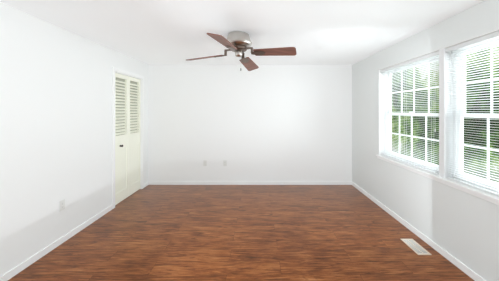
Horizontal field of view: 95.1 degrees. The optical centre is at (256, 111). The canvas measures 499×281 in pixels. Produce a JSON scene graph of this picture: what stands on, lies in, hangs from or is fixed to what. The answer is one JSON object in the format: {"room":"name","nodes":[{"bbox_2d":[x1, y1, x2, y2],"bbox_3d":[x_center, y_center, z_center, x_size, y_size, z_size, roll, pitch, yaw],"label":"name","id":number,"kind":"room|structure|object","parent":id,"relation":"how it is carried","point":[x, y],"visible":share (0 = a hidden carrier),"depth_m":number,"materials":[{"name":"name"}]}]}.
{"room":"empty bedroom","nodes":[
{"label":"empty bedroom","id":0,"kind":"room"},
{"bbox_2d":[0,2,147,276],"bbox_3d":[-2.276,0.280,1.695,0.120,2.440,5.890,0,0,0],"label":"wall","id":1,"kind":"structure","parent":0,"point":[55,115],"depth_m":2.45,"materials":[{"name":"white paint"}]},
{"bbox_2d":[0,205,111,280],"bbox_3d":[-2.208,1.464,1.111,0.017,0.072,4.723,0,0,0],"label":"baseboard","id":2,"kind":"structure","parent":1,"relation":"attached to","point":[22,266],"depth_m":2.42,"materials":[{"name":"white paint"}]},
{"bbox_2d":[59,199,64,211],"bbox_3d":[-2.212,1.070,2.590,0.008,0.114,0.070,0,0,0],"label":"electrical outlet","id":3,"kind":"object","parent":1,"relation":"attached to","point":[61,205],"visible":1,"depth_m":2.58,"materials":[{"name":"white plastic"}]},
{"bbox_2d":[115,73,139,204],"bbox_3d":[-2.231,0.442,3.965,0.082,2.092,0.816,0,0,0],"label":"closet door","id":4,"kind":"structure","parent":1,"relation":"in","point":[127,136],"depth_m":3.92,"materials":[{"name":"white paint"}]},
{"bbox_2d":[112,67,143,208],"bbox_3d":[-2.268,0.410,3.965,0.136,2.180,0.964,0,0,0],"label":"door frame","id":5,"kind":"structure","parent":1,"relation":"attached to","point":[114,69],"depth_m":3.95,"materials":[{"name":"white paint"}]},
{"bbox_2d":[8,185,473,280],"bbox_3d":[-0.141,1.550,1.695,4.550,0.100,6.290,0,0,0],"label":"floor","id":6,"kind":"structure","parent":0,"point":[249,233],"depth_m":2.62,"materials":[{"name":"brown wood"}]},
{"bbox_2d":[401,239,431,254],"bbox_3d":[1.749,1.497,2.522,0.140,0.006,0.295,0,0,0],"label":"floor vent","id":7,"kind":"object","parent":6,"relation":"in","point":[415,246],"visible":1,"depth_m":2.50,"materials":[{"name":"white metal"}]},
{"bbox_2d":[0,0,483,64],"bbox_3d":[-0.141,-0.990,1.695,4.550,0.100,6.290,0,0,0],"label":"ceiling","id":8,"kind":"structure","parent":0,"point":[312,32],"depth_m":2.48,"materials":[{"name":"white paint"}]},
{"bbox_2d":[186,31,296,70],"bbox_3d":[-0.227,-0.715,2.795,1.078,0.451,1.078,0,0,-30],"label":"ceiling fan","id":9,"kind":"object","parent":8,"relation":"attached to","point":[239,43],"visible":1,"depth_m":2.69,"materials":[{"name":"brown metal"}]},
{"bbox_2d":[148,65,351,180],"bbox_3d":[-0.141,0.280,4.740,4.550,2.440,0.200,0,0,0],"label":"wall","id":10,"kind":"structure","parent":0,"point":[277,123],"depth_m":4.64,"materials":[{"name":"white paint"}]},
{"bbox_2d":[147,181,350,185],"bbox_3d":[-0.161,1.464,4.632,4.110,0.072,0.017,0,0,0],"label":"baseboard","id":11,"kind":"structure","parent":10,"relation":"attached to","point":[149,182],"depth_m":4.63,"materials":[{"name":"white paint"}]},
{"bbox_2d":[352,0,498,280],"bbox_3d":[2.034,0.280,1.695,0.200,2.440,5.890,0,0,0],"label":"wall","id":12,"kind":"structure","parent":0,"point":[461,226],"depth_m":2.57,"materials":[{"name":"white paint"}]},
{"bbox_2d":[351,181,485,280],"bbox_3d":[1.926,1.464,1.695,0.017,0.072,5.890,0,0,0],"label":"baseboard","id":13,"kind":"structure","parent":12,"relation":"attached to","point":[448,256],"depth_m":2.55,"materials":[{"name":"white paint"}]},
{"bbox_2d":[376,154,498,201],"bbox_3d":[1.968,0.706,2.395,0.123,0.020,2.530,0,0,0],"label":"window sill","id":14,"kind":"structure","parent":12,"relation":"attached to","point":[478,191],"depth_m":2.29,"materials":[{"name":"white paint"}]},
{"bbox_2d":[377,29,498,204],"bbox_3d":[2.017,0.048,2.395,0.185,1.406,2.510,0,0,0],"label":"window","id":15,"kind":"structure","parent":12,"relation":"in","point":[446,120],"depth_m":2.36,"materials":[{"name":"white plastic"}]},
{"bbox_2d":[380,51,438,174],"bbox_3d":[1.963,0.022,3.025,0.050,1.335,1.184,0,0,0],"label":"window blind","id":16,"kind":"object","parent":15,"relation":"attached to","point":[431,56],"visible":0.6,"depth_m":2.91,"materials":[{"name":"white plastic"}]},
{"bbox_2d":[445,31,498,195],"bbox_3d":[1.963,0.022,1.765,0.050,1.335,1.184,0,0,0],"label":"window blind","id":17,"kind":"object","parent":15,"relation":"attached to","point":[491,36],"visible":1,"depth_m":2.07,"materials":[{"name":"white plastic"}]},
{"label":"outside","id":18,"kind":"structure","parent":0,"visible":0},
{"bbox_2d":[391,44,498,182],"bbox_3d":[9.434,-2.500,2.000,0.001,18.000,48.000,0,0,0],"label":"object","id":19,"kind":"structure","parent":18,"point":[420,124],"depth_m":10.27,"materials":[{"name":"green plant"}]}
]}

